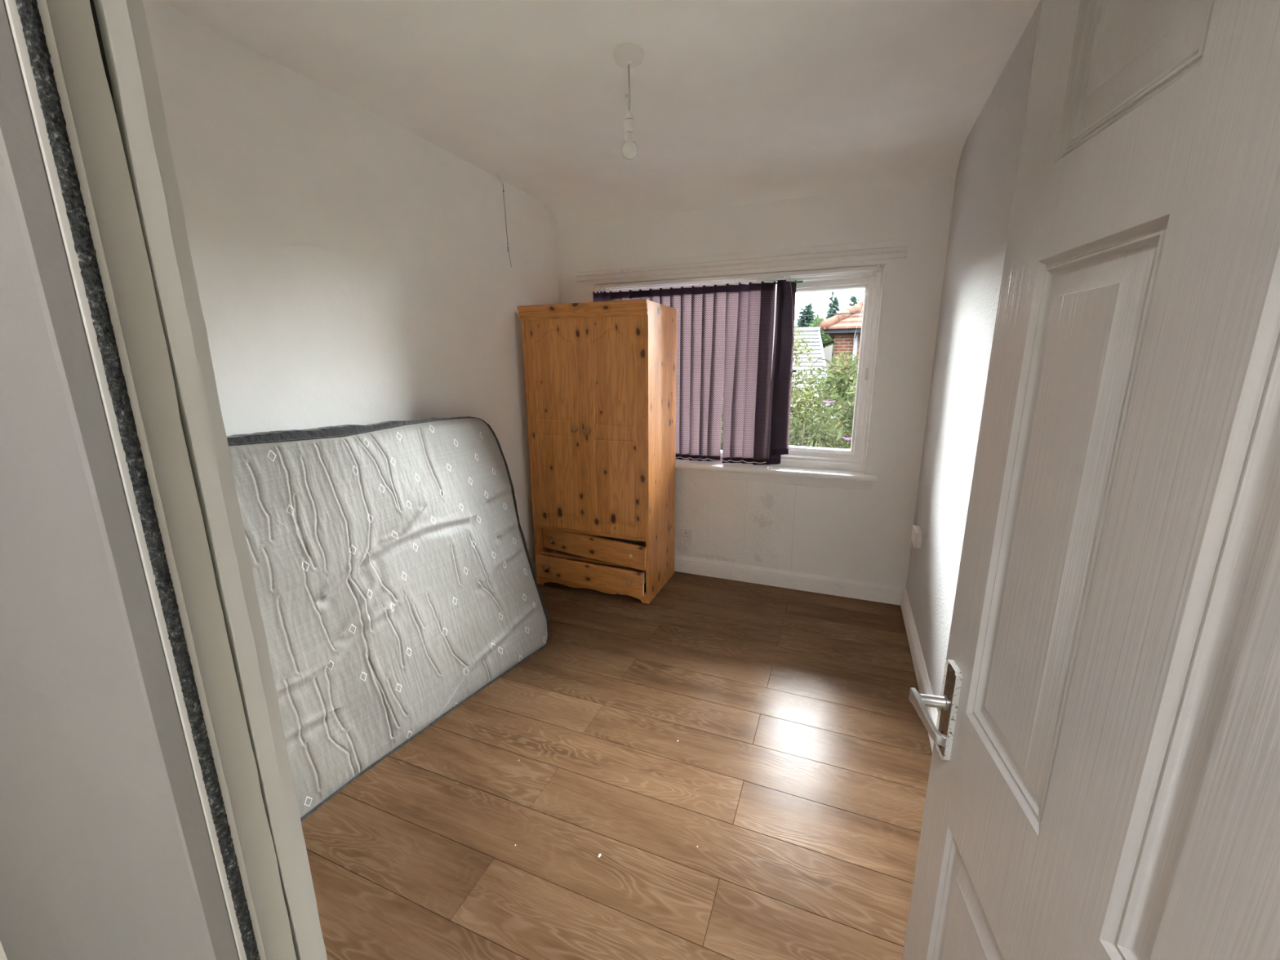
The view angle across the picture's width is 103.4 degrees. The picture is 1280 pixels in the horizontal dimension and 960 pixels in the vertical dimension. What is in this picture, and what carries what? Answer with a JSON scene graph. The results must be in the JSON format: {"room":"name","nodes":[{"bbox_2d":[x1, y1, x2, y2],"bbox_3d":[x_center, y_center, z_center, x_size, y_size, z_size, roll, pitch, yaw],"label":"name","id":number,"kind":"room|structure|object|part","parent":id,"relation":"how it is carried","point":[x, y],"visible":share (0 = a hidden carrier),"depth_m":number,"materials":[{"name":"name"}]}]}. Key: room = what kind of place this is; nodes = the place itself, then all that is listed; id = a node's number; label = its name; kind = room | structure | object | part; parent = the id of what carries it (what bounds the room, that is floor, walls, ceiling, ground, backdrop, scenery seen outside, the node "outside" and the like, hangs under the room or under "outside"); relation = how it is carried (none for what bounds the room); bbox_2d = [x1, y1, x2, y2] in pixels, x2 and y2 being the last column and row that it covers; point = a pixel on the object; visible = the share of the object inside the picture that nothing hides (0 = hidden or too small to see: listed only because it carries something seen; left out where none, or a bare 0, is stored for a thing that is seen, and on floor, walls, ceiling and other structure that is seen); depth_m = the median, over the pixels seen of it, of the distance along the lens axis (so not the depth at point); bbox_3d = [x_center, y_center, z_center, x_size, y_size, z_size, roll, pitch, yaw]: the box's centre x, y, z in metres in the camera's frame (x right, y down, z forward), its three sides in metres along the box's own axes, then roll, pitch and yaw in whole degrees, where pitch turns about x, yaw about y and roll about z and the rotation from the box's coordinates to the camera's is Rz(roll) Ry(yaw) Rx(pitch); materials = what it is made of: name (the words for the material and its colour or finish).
{"room":"bedroom","nodes":[
{"label":"bedroom","id":0,"kind":"room"},
{"bbox_2d":[0,941,7,959],"bbox_3d":[-1.278,0.247,-0.294,0.120,2.650,1.912,5,14,21],"label":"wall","id":1,"kind":"structure","parent":0,"point":[2,956],"depth_m":0.68,"materials":[{"name":"paint"}]},
{"bbox_2d":[0,760,69,959],"bbox_3d":[-0.374,0.080,0.394,3.028,2.650,0.074,5,14,21],"label":"wall","id":2,"kind":"structure","parent":0,"point":[29,930],"depth_m":0.59,"materials":[{"name":"beige paint"}]},
{"bbox_2d":[0,0,327,959],"bbox_3d":[-0.096,0.356,0.349,1.125,2.030,0.092,5,14,21],"label":"trim","id":3,"kind":"structure","parent":2,"relation":"attached to","point":[144,759],"depth_m":0.36,"materials":[{"name":"white paint"}]},
{"bbox_2d":[142,0,559,564],"bbox_3d":[-1.173,-0.349,2.261,0.120,2.650,3.038,5,14,21],"label":"wall","id":4,"kind":"structure","parent":0,"point":[350,267],"depth_m":1.97,"materials":[{"name":"paint"}]},
{"bbox_2d":[497,172,511,263],"bbox_3d":[-0.744,-1.427,2.788,0.053,0.475,0.053,5,14,21],"label":"pull cord","id":5,"kind":"object","parent":4,"relation":"attached to","point":[502,176],"visible":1,"depth_m":2.73,"materials":[{"name":"white plastic"}]},
{"bbox_2d":[497,172,506,184],"bbox_3d":[-0.746,-1.634,2.740,0.053,0.050,0.053,5,14,21],"label":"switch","id":6,"kind":"object","parent":5,"relation":"attached to","point":[502,176],"depth_m":2.72,"materials":[{"name":"white plastic"}]},
{"bbox_3d":[-0.735,-1.403,2.790,0.026,0.427,0.008,5,14,21],"label":"pull cord","id":7,"kind":"part","parent":5,"relation":"part of","materials":[{"name":"grey fabric"}]},
{"bbox_2d":[532,562,536,578],"bbox_3d":[-1.090,0.838,2.537,0.019,0.112,2.943,5,14,21],"label":"baseboard","id":8,"kind":"structure","parent":4,"relation":"attached to","point":[533,564],"depth_m":3.43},
{"bbox_2d":[158,0,1040,226],"bbox_3d":[-0.038,-1.400,1.593,2.308,0.295,2.973,5,14,21],"label":"ceiling","id":9,"kind":"structure","parent":0,"point":[733,102],"depth_m":1.84,"materials":[{"name":"paint"}]},
{"bbox_2d":[613,43,644,159],"bbox_3d":[-0.037,-1.262,1.708,0.102,0.316,0.102,5,14,21],"label":"pendant light","id":10,"kind":"object","parent":9,"relation":"hanging from","point":[626,55],"visible":1,"depth_m":1.69,"materials":[{"name":"white plastic"}]},
{"bbox_3d":[-0.036,-1.134,1.738,0.057,0.054,0.057,5,14,21],"label":"bulb","id":11,"kind":"part","parent":10,"relation":"part of","materials":[{"name":"white glass"}]},
{"bbox_2d":[301,571,932,959],"bbox_3d":[-0.207,1.225,1.204,2.788,0.051,5.000,5,14,21],"label":"floor","id":12,"kind":"structure","parent":0,"point":[711,768],"depth_m":1.71,"materials":[{"name":"brown"}]},
{"bbox_2d":[226,416,549,821],"bbox_3d":[-1.024,0.410,1.868,0.501,1.246,1.908,5,14,21],"label":"mattress","id":13,"kind":"object","parent":12,"relation":"on","point":[394,578],"visible":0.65,"depth_m":1.91,"materials":[{"name":"white fabric"}]},
{"bbox_2d":[517,298,676,604],"bbox_3d":[-0.249,-0.179,3.232,0.814,1.767,0.578,5,14,21],"label":"wardrobe","id":14,"kind":"object","parent":12,"relation":"on","point":[601,376],"visible":1,"depth_m":3.02,"materials":[{"name":"brown wood"}]},
{"bbox_3d":[-0.595,-0.215,3.406,0.019,1.763,0.505,5,14,21],"label":"panel","id":15,"kind":"part","parent":14,"relation":"part of","materials":[{"name":"brown wood"}]},
{"bbox_3d":[-0.614,0.565,3.273,0.035,0.035,0.033,6,14,23],"label":"knob","id":16,"kind":"part","parent":14,"relation":"part of","materials":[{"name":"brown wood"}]},
{"bbox_3d":[-0.585,0.394,3.312,0.035,0.035,0.033,8,16,27],"label":"knob","id":17,"kind":"part","parent":14,"relation":"part of","materials":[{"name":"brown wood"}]},
{"bbox_3d":[-0.508,-0.315,3.069,0.369,1.272,0.005,5,14,21],"label":"door","id":18,"kind":"part","parent":14,"relation":"part of","materials":[{"name":"brown wood"}]},
{"bbox_3d":[-0.390,-0.300,3.001,0.042,0.042,0.039,5,14,21],"label":"knob","id":19,"kind":"part","parent":14,"relation":"part of","materials":[{"name":"brown wood"}]},
{"bbox_3d":[-0.336,-0.955,2.845,0.813,0.079,0.042,5,14,21],"label":"cornice","id":20,"kind":"part","parent":14,"relation":"part of","materials":[{"name":"brown wood"}]},
{"bbox_3d":[-0.305,0.514,3.224,0.766,0.011,0.020,5,14,21],"label":"drawer rail","id":21,"kind":"part","parent":14,"relation":"part of","materials":[{"name":"brown wood"}]},
{"bbox_3d":[-0.316,-0.286,2.974,0.042,0.042,0.039,5,14,21],"label":"knob","id":22,"kind":"part","parent":14,"relation":"part of","materials":[{"name":"brown wood"}]},
{"bbox_3d":[-0.328,0.595,3.183,0.760,0.146,0.019,6,14,23],"label":"drawer","id":23,"kind":"part","parent":14,"relation":"part of","materials":[{"name":"brown wood"}]},
{"bbox_3d":[-0.225,0.282,3.378,0.766,0.018,0.477,5,14,21],"label":"panel","id":24,"kind":"part","parent":14,"relation":"part of","materials":[{"name":"brown wood"}]},
{"bbox_3d":[-0.303,0.425,3.198,0.760,0.149,0.019,8,16,27],"label":"drawer","id":25,"kind":"part","parent":14,"relation":"part of","materials":[{"name":"brown wood"}]},
{"bbox_3d":[-0.153,-0.285,2.930,0.392,1.272,0.005,5,14,21],"label":"door","id":26,"kind":"part","parent":14,"relation":"part of","materials":[{"name":"brown wood"}]},
{"bbox_3d":[-0.068,0.618,3.044,0.035,0.035,0.033,6,14,23],"label":"knob","id":27,"kind":"part","parent":14,"relation":"part of","materials":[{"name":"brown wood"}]},
{"bbox_3d":[-0.148,-0.287,2.941,0.391,1.272,0.012,5,14,21],"label":"door","id":28,"kind":"part","parent":14,"relation":"part of","materials":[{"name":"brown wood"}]},
{"bbox_3d":[0.134,-0.154,3.121,0.019,1.763,0.505,5,14,21],"label":"panel","id":29,"kind":"part","parent":14,"relation":"part of","materials":[{"name":"brown wood"}]},
{"bbox_2d":[555,179,955,589],"bbox_3d":[0.547,-0.593,3.260,2.548,2.650,0.150,5,14,21],"label":"wall","id":30,"kind":"structure","parent":0,"point":[860,535],"depth_m":3.00,"materials":[{"name":"paint"}]},
{"bbox_2d":[680,528,692,541],"bbox_3d":[0.319,0.380,3.494,0.086,0.086,0.010,5,14,21],"label":"wall socket","id":31,"kind":"object","parent":30,"relation":"attached to","point":[686,535],"visible":1,"depth_m":3.49,"materials":[{"name":"white plastic"}]},
{"bbox_2d":[592,262,887,482],"bbox_3d":[0.536,-0.664,3.225,1.867,1.200,0.229,5,14,21],"label":"window","id":32,"kind":"structure","parent":30,"relation":"in","point":[847,464],"depth_m":3.00,"materials":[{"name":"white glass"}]},
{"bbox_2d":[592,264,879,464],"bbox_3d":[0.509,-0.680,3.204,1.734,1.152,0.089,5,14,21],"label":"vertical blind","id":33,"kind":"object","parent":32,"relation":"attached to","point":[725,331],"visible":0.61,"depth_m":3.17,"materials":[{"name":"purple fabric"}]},
{"bbox_3d":[0.300,-0.150,3.385,1.070,0.017,0.022,5,14,21],"label":"bead chain","id":34,"kind":"part","parent":33,"relation":"part of","materials":[{"name":"white plastic"}]},
{"bbox_3d":[0.934,-0.876,2.946,0.147,0.581,0.008,4,14,16],"label":"slack cord","id":35,"kind":"part","parent":33,"relation":"part of","materials":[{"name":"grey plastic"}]},
{"bbox_3d":[1.254,-0.734,2.872,0.084,0.850,0.005,5,14,21],"label":"control cord","id":36,"kind":"part","parent":33,"relation":"part of","materials":[{"name":"white plastic"}]},
{"bbox_3d":[0.523,-0.088,3.315,1.867,0.037,0.138,5,14,21],"label":"sill","id":37,"kind":"part","parent":32,"relation":"part of","materials":[{"name":"white paint"}]},
{"bbox_2d":[575,245,907,281],"bbox_3d":[0.493,-1.282,3.025,1.976,0.056,0.021,5,14,21],"label":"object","id":38,"kind":"structure","parent":30,"relation":"attached to","point":[894,252],"depth_m":2.95,"materials":[{"name":"white paint"}]},
{"bbox_2d":[581,237,907,271],"bbox_3d":[0.507,-1.330,3.016,1.941,0.041,0.006,5,14,21],"label":"trim","id":39,"kind":"structure","parent":30,"relation":"attached to","point":[899,242],"depth_m":2.95,"materials":[{"name":"paint"}]},
{"bbox_2d":[675,467,872,489],"bbox_3d":[0.540,-0.032,3.308,1.792,0.068,0.006,5,14,21],"label":"window sill","id":40,"kind":"structure","parent":30,"relation":"attached to","point":[796,481],"depth_m":3.18,"materials":[{"name":"white paint"}]},
{"bbox_2d":[674,555,902,605],"bbox_3d":[0.515,0.611,3.463,2.290,0.114,0.019,5,14,21],"label":"baseboard","id":41,"kind":"structure","parent":30,"relation":"attached to","point":[858,589],"depth_m":3.27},
{"bbox_2d":[906,0,1042,711],"bbox_3d":[1.081,-0.159,1.378,0.120,2.650,3.038,5,14,21],"label":"wall","id":42,"kind":"structure","parent":0,"point":[985,180],"depth_m":2.02,"materials":[{"name":"paint"}]},
{"bbox_2d":[911,524,923,548],"bbox_3d":[1.468,0.300,2.682,0.037,0.086,0.146,5,14,21],"label":"wall socket","id":43,"kind":"object","parent":42,"relation":"attached to","point":[917,533],"visible":1,"depth_m":2.63,"materials":[{"name":"white plastic"}]},
{"bbox_2d":[900,587,937,750],"bbox_3d":[1.038,1.015,1.713,0.019,0.112,2.962,5,14,21],"label":"baseboard","id":44,"kind":"structure","parent":42,"relation":"attached to","point":[920,668],"depth_m":2.40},
{"bbox_2d":[902,0,1279,959],"bbox_3d":[0.415,0.342,0.489,0.092,1.975,0.719,3,13,13],"label":"door","id":45,"kind":"structure","parent":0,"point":[1104,784],"depth_m":0.45,"materials":[{"name":"white paint"}]},
{"bbox_3d":[0.444,0.366,0.784,0.015,0.029,0.100,0,13,1],"label":"lever","id":46,"kind":"part","parent":45,"relation":"part of","materials":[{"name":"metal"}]},
{"bbox_3d":[0.492,0.368,0.808,0.009,0.160,0.044,3,13,13],"label":"latch plate","id":47,"kind":"part","parent":45,"relation":"part of","materials":[{"name":"silver metal"}]},
{"bbox_3d":[0.470,0.820,0.759,0.009,0.522,0.205,3,13,13],"label":"moulded panel","id":48,"kind":"part","parent":45,"relation":"part of","materials":[{"name":"white paint"}]},
{"bbox_3d":[0.465,0.065,0.583,0.009,0.628,0.205,3,13,13],"label":"moulded panel","id":49,"kind":"part","parent":45,"relation":"part of","materials":[{"name":"white paint"}]},
{"bbox_3d":[0.461,-0.448,0.463,0.009,0.213,0.205,3,13,13],"label":"moulded panel","id":50,"kind":"part","parent":45,"relation":"part of","materials":[{"name":"white paint"}]},
{"bbox_3d":[0.396,0.134,0.288,0.009,0.628,0.205,3,13,13],"label":"moulded panel","id":51,"kind":"part","parent":45,"relation":"part of","materials":[{"name":"white paint"}]},
{"label":"outside","id":52,"kind":"structure","parent":0,"visible":0},
{"bbox_3d":[12.770,-6.261,45.009,70.000,0.100,86.500,5,14,21],"label":"ground","id":53,"kind":"structure","parent":52,"visible":0},
{"bbox_2d":[720,351,858,450],"bbox_3d":[1.049,0.819,5.355,3.470,4.260,1.734,5,14,21],"label":"bush","id":54,"kind":"object","parent":53,"relation":"on","point":[842,384],"visible":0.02,"depth_m":4.82,"materials":[{"name":"green plant"}]},
{"bbox_2d":[822,400,835,404],"bbox_3d":[1.590,-0.655,4.250,0.102,0.028,0.021,7,15,30],"label":"flower","id":55,"kind":"object","parent":54,"relation":"on","point":[827,402],"depth_m":4.25,"materials":[{"name":"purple plant"}]},
{"bbox_2d":[721,324,858,449],"bbox_3d":[1.610,0.207,7.096,3.809,4.657,1.479,5,14,21],"label":"leafy shrub","id":56,"kind":"object","parent":53,"relation":"on","point":[794,396],"visible":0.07,"depth_m":6.47,"materials":[{"name":"green plant"}]},
{"bbox_2d":[795,302,816,327],"bbox_3d":[9.202,-6.083,28.003,2.038,7.312,1.550,0,13,0],"label":"conifer","id":57,"kind":"object","parent":53,"relation":"on","point":[802,322],"visible":0.14,"depth_m":27.26,"materials":[{"name":"green plant"}]},
{"bbox_2d":[790,326,833,439],"bbox_3d":[1.450,-1.012,11.761,5.781,4.900,2.837,5,14,21],"label":"house","id":58,"kind":"structure","parent":53,"relation":"on","point":[817,346],"depth_m":10.83,"materials":[{"name":"grey"}]},
{"bbox_2d":[804,312,834,373],"bbox_3d":[8.236,-4.569,23.817,2.570,6.272,2.549,12,18,43],"label":"broadleaf tree","id":59,"kind":"object","parent":53,"relation":"on","point":[825,339],"visible":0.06,"depth_m":22.69,"materials":[{"name":"green plant"}]},
{"bbox_2d":[795,300,863,444],"bbox_3d":[6.835,-3.275,15.949,13.300,7.337,9.100,5,14,21],"label":"brick house","id":60,"kind":"structure","parent":53,"relation":"on","point":[842,326],"depth_m":12.56,"materials":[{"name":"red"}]},
{"bbox_2d":[823,290,840,356],"bbox_3d":[11.831,-7.311,31.073,2.286,8.275,2.369,-11,17,-40],"label":"conifer","id":61,"kind":"object","parent":53,"relation":"on","point":[833,307],"visible":0.09,"depth_m":30.26,"materials":[{"name":"green plant"}]},
{"bbox_2d":[847,294,860,308],"bbox_3d":[14.067,-8.190,34.419,2.796,8.442,2.489,5,14,21],"label":"conifer","id":62,"kind":"object","parent":53,"relation":"on","point":[853,299],"visible":0.02,"depth_m":33.37,"materials":[{"name":"green plant"}]}
]}

